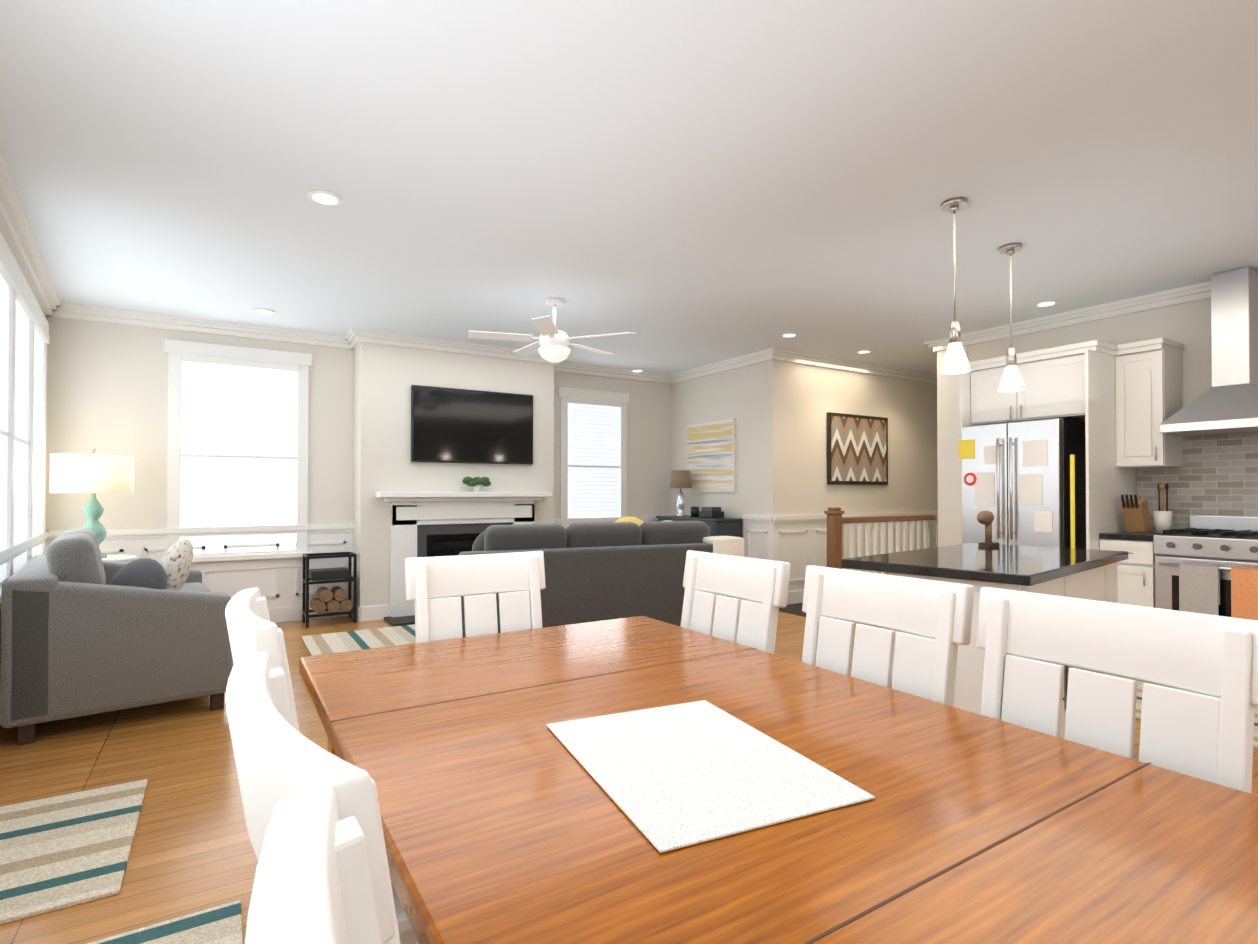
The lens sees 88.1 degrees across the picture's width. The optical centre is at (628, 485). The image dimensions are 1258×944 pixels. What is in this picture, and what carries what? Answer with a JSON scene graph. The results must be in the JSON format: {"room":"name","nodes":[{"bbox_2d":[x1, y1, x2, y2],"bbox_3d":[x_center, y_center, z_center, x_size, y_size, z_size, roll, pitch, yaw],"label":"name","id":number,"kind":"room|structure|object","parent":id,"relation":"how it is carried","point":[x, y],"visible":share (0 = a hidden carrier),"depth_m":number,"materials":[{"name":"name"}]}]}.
{"room":"dining room and kitchen","nodes":[
{"label":"dining room and kitchen","id":0,"kind":"room"},
{"bbox_2d":[0,229,45,316],"bbox_3d":[-1.698,-0.136,1.135,0.150,2.740,10.450,0,-1,-37],"label":"wall","id":1,"kind":"structure","parent":0,"point":[21,270],"depth_m":4.10,"materials":[{"name":"white paint"}]},
{"bbox_2d":[0,231,49,625],"bbox_3d":[-3.782,-0.265,4.055,0.048,2.040,2.660,0,-1,-37],"label":"window","id":2,"kind":"structure","parent":1,"relation":"in","point":[24,333],"depth_m":4.05,"materials":[{"name":"white"}]},
{"bbox_2d":[0,152,60,678],"bbox_3d":[-1.553,-0.136,1.151,0.100,2.740,10.300,0,-1,-37],"label":"trim","id":3,"kind":"structure","parent":1,"relation":"attached to","point":[16,230],"depth_m":3.83,"materials":[{"name":"white wood"}]},
{"bbox_2d":[45,298,1211,606],"bbox_3d":[2.226,-0.109,3.673,10.680,2.740,10.300,0,-1,-32],"label":"wall","id":4,"kind":"structure","parent":0,"point":[107,388],"depth_m":6.42,"materials":[{"name":"white paint"}]},
{"bbox_2d":[45,523,353,607],"bbox_3d":[-3.710,0.759,5.819,2.320,0.770,0.035,0,-1,-32],"label":"trim","id":5,"kind":"structure","parent":4,"relation":"attached to","point":[281,587],"depth_m":6.01,"materials":[{"name":"white wood"}]},
{"bbox_2d":[46,303,357,349],"bbox_3d":[-3.693,-1.406,5.814,2.320,0.100,0.100,0,-1,-32],"label":"crown molding","id":6,"kind":"structure","parent":4,"relation":"attached to","point":[70,311],"depth_m":5.72,"materials":[{"name":"white wood"}]},
{"bbox_2d":[161,339,312,571],"bbox_3d":[-3.530,-0.245,5.918,1.180,2.040,0.073,0,-1,-32],"label":"window","id":7,"kind":"structure","parent":4,"relation":"in","point":[237,436],"depth_m":5.92,"materials":[{"name":"white"}]},
{"bbox_2d":[268,605,347,622],"bbox_3d":[-3.715,1.214,5.822,2.320,0.140,0.016,0,-1,-32],"label":"baseboard","id":8,"kind":"structure","parent":4,"relation":"attached to","point":[294,613],"depth_m":6.14,"materials":[{"name":"white paint"}]},
{"bbox_2d":[357,604,389,621],"bbox_3d":[-1.681,1.223,6.654,2.042,0.140,0.020,0,-1,-32],"label":"baseboard","id":9,"kind":"structure","parent":4,"relation":"attached to","point":[378,612],"depth_m":6.17,"materials":[{"name":"white"}]},
{"bbox_2d":[346,328,569,366],"bbox_3d":[-1.658,-1.397,6.644,2.210,0.100,0.100,0,-1,-32],"label":"crown molding","id":10,"kind":"structure","parent":4,"relation":"attached to","point":[353,338],"depth_m":6.48,"materials":[{"name":"white wood"}]},
{"bbox_2d":[411,385,532,464],"bbox_3d":[-1.587,-0.602,6.702,1.280,0.750,0.054,0,-1,-32],"label":"tv","id":11,"kind":"object","parent":4,"relation":"attached to","point":[451,425],"visible":1,"depth_m":6.65,"materials":[{"name":"black"}]},
{"bbox_2d":[558,387,628,528],"bbox_3d":[-0.405,-0.209,7.881,1.000,1.890,0.073,0,-1,-32],"label":"window","id":12,"kind":"structure","parent":4,"relation":"in","point":[593,453],"depth_m":7.89,"materials":[{"name":"white"}]},
{"bbox_2d":[554,516,657,524],"bbox_3d":[-0.230,0.783,8.005,1.880,0.770,0.035,0,-1,-32],"label":"trim","id":13,"kind":"structure","parent":4,"relation":"attached to","point":[646,518],"depth_m":7.88,"materials":[{"name":"white wood"}]},
{"bbox_2d":[554,363,669,383],"bbox_3d":[-0.263,-1.383,7.969,1.760,0.100,0.100,0,-1,-32],"label":"crown molding","id":14,"kind":"structure","parent":4,"relation":"attached to","point":[574,368],"depth_m":8.00,"materials":[{"name":"white wood"}]},
{"bbox_2d":[687,419,735,491],"bbox_3d":[0.976,-0.334,7.826,0.033,0.840,0.880,0,-1,-32],"label":"framed picture","id":15,"kind":"object","parent":4,"relation":"attached to","point":[711,456],"visible":1,"depth_m":7.76,"materials":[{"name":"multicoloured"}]},
{"bbox_2d":[666,351,769,383],"bbox_3d":[1.004,-1.385,7.737,0.100,0.100,1.840,0,-1,-32],"label":"crown molding","id":16,"kind":"structure","parent":4,"relation":"attached to","point":[756,357],"depth_m":7.63,"materials":[{"name":"white wood"}]},
{"bbox_2d":[742,514,768,559],"bbox_3d":[1.400,0.743,7.146,0.035,0.830,0.425,0,-1,-32],"label":"trim","id":17,"kind":"structure","parent":4,"relation":"attached to","point":[756,527],"depth_m":7.15,"materials":[{"name":"white wood"}]},
{"bbox_2d":[787,590,803,604],"bbox_3d":[3.239,1.238,8.008,4.036,0.140,0.020,0,-1,-32],"label":"baseboard","id":18,"kind":"structure","parent":4,"relation":"attached to","point":[793,597],"depth_m":7.10,"materials":[{"name":"white"}]},
{"bbox_2d":[762,348,936,383],"bbox_3d":[3.227,-1.383,7.977,4.120,0.100,0.100,0,-1,-32],"label":"crown molding","id":19,"kind":"structure","parent":4,"relation":"attached to","point":[772,353],"depth_m":7.51,"materials":[{"name":"white wood"}]},
{"bbox_2d":[769,511,937,591],"bbox_3d":[2.984,0.751,7.839,3.455,0.830,0.035,0,-1,-32],"label":"trim","id":20,"kind":"structure","parent":4,"relation":"attached to","point":[798,543],"depth_m":7.25,"materials":[{"name":"white wood"}]},
{"bbox_2d":[827,412,887,484],"bbox_3d":[2.712,-0.416,7.677,1.060,0.820,0.034,0,-1,-32],"label":"art","id":21,"kind":"object","parent":4,"relation":"attached to","point":[857,449],"visible":1,"depth_m":7.64,"materials":[{"name":"brown fabric"}]},
{"bbox_2d":[937,346,966,546],"bbox_3d":[3.259,-0.029,6.461,0.164,2.640,0.304,0,-1,-32],"label":"trim","id":22,"kind":"structure","parent":4,"relation":"attached to","point":[948,459],"depth_m":6.45,"materials":[{"name":"white paint"}]},
{"bbox_2d":[967,361,1006,425],"bbox_3d":[3.335,-0.767,5.579,0.670,0.495,0.441,0,-1,-32],"label":"upper cabinet","id":23,"kind":"object","parent":4,"relation":"attached to","point":[985,404],"depth_m":5.47,"materials":[{"name":"white wood"}]},
{"bbox_2d":[1007,345,1114,424],"bbox_3d":[3.553,-0.770,5.233,0.670,0.495,0.598,0,-1,-32],"label":"upper cabinet","id":24,"kind":"object","parent":4,"relation":"attached to","point":[1074,384],"depth_m":4.95,"materials":[{"name":"white wood"}]},
{"bbox_2d":[924,271,1257,351],"bbox_3d":[4.875,-1.429,3.680,0.100,0.100,6.930,0,-1,-32],"label":"crown molding","id":25,"kind":"structure","parent":4,"relation":"attached to","point":[1201,291],"depth_m":5.37,"materials":[{"name":"white"}]},
{"bbox_2d":[1111,341,1182,468],"bbox_3d":[3.932,-0.578,4.918,0.360,0.886,0.295,0,-1,-32],"label":"upper cabinet","id":26,"kind":"object","parent":4,"relation":"attached to","point":[1123,401],"depth_m":4.81,"materials":[{"name":"white wood"}]},
{"bbox_2d":[1137,432,1257,530],"bbox_3d":[4.614,-0.024,4.160,0.006,0.740,2.285,0,-1,-32],"label":"backsplash","id":27,"kind":"structure","parent":4,"relation":"attached to","point":[1216,475],"depth_m":4.75,"materials":[{"name":"grey tile"}]},
{"bbox_2d":[1159,267,1257,435],"bbox_3d":[4.168,-0.920,4.412,0.487,1.098,0.772,0,-1,-32],"label":"range hood","id":28,"kind":"object","parent":4,"relation":"attached to","point":[1227,403],"visible":1,"depth_m":4.43,"materials":[{"name":"silver metal"}]},
{"bbox_2d":[0,611,1257,943],"bbox_3d":[2.226,1.286,3.658,10.680,0.050,10.300,0,-1,-32],"label":"floor","id":29,"kind":"structure","parent":0,"point":[192,851],"depth_m":2.73,"materials":[{"name":"brown wood"}]},
{"bbox_2d":[0,779,147,924],"bbox_3d":[-2.018,1.237,2.209,0.550,0.016,0.900,0,-1,-32],"label":"entry rug","id":30,"kind":"object","parent":29,"relation":"on","point":[63,851],"visible":0.98,"depth_m":2.21,"materials":[{"name":"carpet"}]},
{"bbox_2d":[0,528,232,744],"bbox_3d":[-3.121,0.774,4.025,0.960,0.981,1.720,0,-1,-39],"label":"loveseat","id":31,"kind":"object","parent":29,"relation":"on","point":[86,629],"visible":0.96,"depth_m":3.35,"materials":[{"name":"grey fabric"}]},
{"bbox_2d":[102,554,135,561],"bbox_3d":[-4.133,0.917,5.005,0.540,0.712,0.540,0,-1,-32],"label":"side table","id":32,"kind":"object","parent":29,"relation":"on","point":[121,558],"visible":0.15,"depth_m":5.03,"materials":[{"name":"white wood"}]},
{"bbox_2d":[50,448,133,557],"bbox_3d":[-4.133,0.138,5.014,0.500,0.844,0.500,0,-1,-32],"label":"table lamp","id":33,"kind":"object","parent":32,"relation":"on","point":[93,474],"visible":0.81,"depth_m":4.85,"materials":[{"name":"green"}]},
{"bbox_2d":[87,900,242,943],"bbox_3d":[-1.298,1.229,1.475,0.730,0.016,0.610,0,-1,-32],"label":"rug","id":34,"kind":"object","parent":29,"relation":"on","point":[221,924],"visible":0.91,"depth_m":1.79,"materials":[{"name":"carpet"}]},
{"bbox_2d":[225,651,400,943],"bbox_3d":[-0.190,0.723,0.771,0.491,1.015,0.470,0,-1,-37],"label":"dining chair","id":35,"kind":"object","parent":29,"relation":"on","point":[278,756],"visible":0.67,"depth_m":0.54,"materials":[{"name":"white wood"}]},
{"bbox_2d":[245,782,381,943],"bbox_3d":[0.063,0.718,0.367,0.491,1.015,0.470,0,-1,-33],"label":"dining chair","id":36,"kind":"object","parent":29,"relation":"on","point":[312,884],"visible":1,"depth_m":0.39,"materials":[{"name":"white wood"}]},
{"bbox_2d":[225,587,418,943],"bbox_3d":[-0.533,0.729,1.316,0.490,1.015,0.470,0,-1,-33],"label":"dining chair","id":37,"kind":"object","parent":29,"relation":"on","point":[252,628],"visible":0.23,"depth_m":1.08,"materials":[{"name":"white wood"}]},
{"bbox_2d":[302,552,356,627],"bbox_3d":[-2.805,0.966,6.087,0.424,0.642,0.304,0,-1,-32],"label":"rack","id":38,"kind":"object","parent":29,"relation":"on","point":[335,599],"visible":1,"depth_m":6.02,"materials":[{"name":"black metal"}]},
{"bbox_2d":[301,624,415,655],"bbox_3d":[-1.097,1.275,5.733,3.100,0.016,1.250,0,-1,-32],"label":"living room rug","id":39,"kind":"object","parent":29,"relation":"on","point":[329,643],"visible":0.25,"depth_m":5.32,"materials":[{"name":"carpet"}]},
{"bbox_2d":[459,517,743,636],"bbox_3d":[-0.287,0.763,5.368,2.300,1.000,0.990,0,-1,-24],"label":"sofa","id":40,"kind":"object","parent":39,"relation":"on","point":[624,567],"visible":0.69,"depth_m":4.97,"materials":[{"name":"grey fabric"}]},
{"bbox_2d":[375,477,551,626],"bbox_3d":[-1.566,0.602,6.487,1.760,1.378,0.420,0,-1,-32],"label":"fireplace","id":41,"kind":"object","parent":29,"relation":"on","point":[428,524],"visible":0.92,"depth_m":6.45,"materials":[{"name":"white"}]},
{"bbox_2d":[405,551,545,642],"bbox_3d":[-0.404,0.736,2.012,0.470,1.015,0.491,0,-1,-32],"label":"chair","id":42,"kind":"object","parent":29,"relation":"on","point":[518,578],"visible":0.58,"depth_m":2.16,"materials":[{"name":"white wood"}]},
{"bbox_2d":[656,515,742,537],"bbox_3d":[0.810,0.842,7.710,0.421,0.925,1.160,0,-1,-32],"label":"console","id":43,"kind":"object","parent":29,"relation":"on","point":[724,526],"visible":0.1,"depth_m":7.28,"materials":[{"name":"grey wood"}]},
{"bbox_2d":[670,470,691,515],"bbox_3d":[0.636,0.100,7.987,0.270,0.560,0.267,0,-1,-32],"label":"light","id":44,"kind":"object","parent":43,"relation":"on","point":[680,479],"visible":1,"depth_m":7.91,"materials":[{"name":"white fabric"}]},
{"bbox_2d":[691,507,723,517],"bbox_3d":[0.892,0.315,7.596,0.180,0.123,0.470,0,-1,-32],"label":"box","id":45,"kind":"object","parent":43,"relation":"on","point":[711,512],"visible":1,"depth_m":7.44,"materials":[{"name":"black"}]},
{"bbox_2d":[680,550,790,653],"bbox_3d":[0.179,0.736,2.023,0.491,1.015,0.470,0,-1,-32],"label":"dining chair","id":46,"kind":"object","parent":29,"relation":"on","point":[764,583],"visible":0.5,"depth_m":2.10,"materials":[{"name":"white wood"}]},
{"bbox_2d":[299,616,1257,943],"bbox_3d":[0.139,0.847,1.165,1.120,0.776,2.110,0,-1,-32],"label":"dining table","id":47,"kind":"object","parent":29,"relation":"on","point":[505,818],"visible":0.88,"depth_m":0.88,"materials":[{"name":"brown wood"}]},
{"bbox_2d":[546,700,874,852],"bbox_3d":[0.100,0.455,1.091,0.350,0.004,0.480,0,-1,-24],"label":"placemat","id":48,"kind":"object","parent":47,"relation":"on","point":[671,777],"visible":1,"depth_m":1.02,"materials":[{"name":"white fabric"}]},
{"bbox_2d":[779,603,805,616],"bbox_3d":[3.416,1.300,7.553,4.120,0.004,0.930,0,-1,-32],"label":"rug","id":49,"kind":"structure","parent":29,"relation":"on","point":[796,609],"depth_m":6.74,"materials":[{"name":"black"}]},
{"bbox_2d":[824,507,935,622],"bbox_3d":[2.515,0.750,6.385,1.595,1.080,0.130,0,-1,-32],"label":"stair railing","id":50,"kind":"object","parent":29,"relation":"on","point":[836,537],"visible":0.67,"depth_m":6.23,"materials":[{"name":"white"}]},
{"bbox_2d":[802,565,973,705],"bbox_3d":[0.477,0.731,1.549,0.491,1.015,0.470,0,-1,-32],"label":"dining chair","id":51,"kind":"object","parent":29,"relation":"on","point":[938,614],"visible":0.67,"depth_m":1.61,"materials":[{"name":"white wood"}]},
{"bbox_2d":[879,559,1125,738],"bbox_3d":[1.757,0.815,3.091,1.352,0.880,0.705,1,-1,-41],"label":"kitchen island","id":52,"kind":"object","parent":29,"relation":"on","point":[1090,574],"depth_m":2.59,"materials":[{"name":"white wood"}]},
{"bbox_2d":[841,543,1127,586],"bbox_3d":[1.747,0.355,3.117,1.440,0.040,0.760,1,-1,-41],"label":"island countertop","id":53,"kind":"structure","parent":52,"relation":"on","point":[1015,565],"depth_m":2.83,"materials":[{"name":"black stone"}]},
{"bbox_2d":[977,510,998,546],"bbox_3d":[1.984,0.240,3.612,0.150,0.199,0.060,0,-1,-32],"label":"figurine","id":54,"kind":"object","parent":53,"relation":"on","point":[985,518],"visible":1,"depth_m":3.60,"materials":[{"name":"brown wood"}]},
{"bbox_2d":[958,418,1085,548],"bbox_3d":[3.323,0.392,5.374,0.856,1.775,0.782,0,-1,-32],"label":"fridge","id":55,"kind":"object","parent":29,"relation":"on","point":[1016,479],"visible":0.56,"depth_m":5.06,"materials":[{"name":"silver metal"}]},
{"bbox_2d":[1070,455,1074,547],"bbox_3d":[3.394,0.523,4.890,0.260,1.498,0.060,0,-1,-32],"label":"broom","id":56,"kind":"object","parent":29,"relation":"on","point":[1072,499],"visible":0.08,"depth_m":4.82,"materials":[{"name":"yellow"}]},
{"bbox_2d":[976,587,1257,793],"bbox_3d":[0.743,0.727,1.126,0.491,1.015,0.470,0,-1,-32],"label":"dining chair","id":57,"kind":"object","parent":29,"relation":"on","point":[1206,737],"visible":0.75,"depth_m":1.19,"materials":[{"name":"white wood"}]},
{"bbox_2d":[1099,535,1155,607],"bbox_3d":[3.820,0.833,4.807,0.651,0.880,0.327,0,-1,-32],"label":"base cabinet","id":58,"kind":"object","parent":29,"relation":"on","point":[1136,577],"depth_m":4.59,"materials":[{"name":"white wood"}]},
{"bbox_2d":[1099,531,1161,538],"bbox_3d":[3.819,0.373,4.811,0.654,0.040,0.327,0,-1,-32],"label":"countertop","id":59,"kind":"structure","parent":58,"relation":"on","point":[1148,534],"depth_m":4.68,"materials":[{"name":"black stone"}]},
{"bbox_2d":[1121,495,1150,531],"bbox_3d":[3.755,0.209,4.819,0.222,0.278,0.120,0,-1,-32],"label":"knife block","id":60,"kind":"object","parent":59,"relation":"on","point":[1136,514],"visible":1,"depth_m":4.79,"materials":[{"name":"brown wood"}]},
{"bbox_2d":[1153,483,1171,532],"bbox_3d":[3.952,0.167,4.813,0.110,0.370,0.110,0,-1,-32],"label":"utensil crock","id":61,"kind":"object","parent":59,"relation":"on","point":[1162,519],"visible":0.98,"depth_m":4.79,"materials":[{"name":"white ceramic"}]},
{"bbox_2d":[1118,676,1257,748],"bbox_3d":[3.392,1.250,3.446,1.070,0.016,2.100,0,-1,-32],"label":"kitchen rug","id":62,"kind":"object","parent":29,"relation":"on","point":[1139,703],"depth_m":3.62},
{"bbox_2d":[1153,515,1257,619],"bbox_3d":[4.074,0.733,4.318,0.723,1.030,0.762,0,-1,-32],"label":"range","id":63,"kind":"object","parent":29,"relation":"on","point":[1206,564],"visible":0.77,"depth_m":4.25,"materials":[{"name":"silver metal"}]},
{"bbox_2d":[0,0,1257,374],"bbox_3d":[2.226,-1.504,3.688,10.680,0.050,10.300,0,-1,-32],"label":"ceiling","id":64,"kind":"structure","parent":0,"point":[674,186],"depth_m":2.99,"materials":[{"name":"white paint"}]},
{"bbox_2d":[252,308,274,314],"bbox_3d":[-3.059,-1.454,5.445,0.168,0.012,0.168,1,-1,-41],"label":"recessed light","id":65,"kind":"object","parent":64,"relation":"in","point":[258,310],"depth_m":5.42,"materials":[{"name":"white"}]},
{"bbox_2d":[307,190,342,205],"bbox_3d":[-1.565,-1.477,3.349,0.168,0.012,0.168,0,-1,31],"label":"recessed light","id":66,"kind":"object","parent":64,"relation":"in","point":[324,197],"depth_m":3.34,"materials":[{"name":"white"}]},
{"bbox_2d":[468,297,635,362],"bbox_3d":[-0.615,-1.218,5.171,1.292,0.490,1.244,0,-1,-32],"label":"ceiling fan","id":67,"kind":"object","parent":64,"relation":"hanging from","point":[552,344],"visible":1,"depth_m":5.05,"materials":[{"name":"white"}]},
{"bbox_2d":[631,369,643,371],"bbox_3d":[0.106,-1.426,8.095,0.168,0.012,0.168,1,-1,-41],"label":"recessed light","id":68,"kind":"object","parent":64,"relation":"in","point":[636,370],"depth_m":8.06,"materials":[{"name":"white"}]},
{"bbox_2d":[780,333,797,337],"bbox_3d":[1.547,-1.445,6.272,0.168,0.012,0.168,0,-1,31],"label":"recessed light","id":69,"kind":"object","parent":64,"relation":"in","point":[786,335],"depth_m":6.26,"materials":[{"name":"white"}]},
{"bbox_2d":[856,350,871,353],"bbox_3d":[2.535,-1.437,7.011,0.168,0.012,0.168,1,-1,-41],"label":"recessed light","id":70,"kind":"object","parent":64,"relation":"in","point":[859,351],"depth_m":6.98,"materials":[{"name":"white"}]},
{"bbox_2d":[939,197,970,373],"bbox_3d":[1.705,-1.037,3.403,0.152,0.890,0.152,0,-1,-32],"label":"pendant light","id":71,"kind":"object","parent":64,"relation":"hanging from","point":[955,360],"visible":1,"depth_m":3.38,"materials":[{"name":"white glass"}]},
{"bbox_2d":[997,243,1025,391],"bbox_3d":[2.360,-1.030,4.015,0.152,0.890,0.152,0,-1,-32],"label":"pendant light","id":72,"kind":"object","parent":64,"relation":"hanging from","point":[1011,380],"visible":1,"depth_m":3.99,"materials":[{"name":"white glass"}]},
{"bbox_2d":[1034,300,1058,306],"bbox_3d":[3.352,-1.457,5.221,0.168,0.012,0.168,0,-1,31],"label":"recessed light","id":73,"kind":"object","parent":64,"relation":"in","point":[1046,303],"depth_m":5.19,"materials":[{"name":"white"}]}
]}

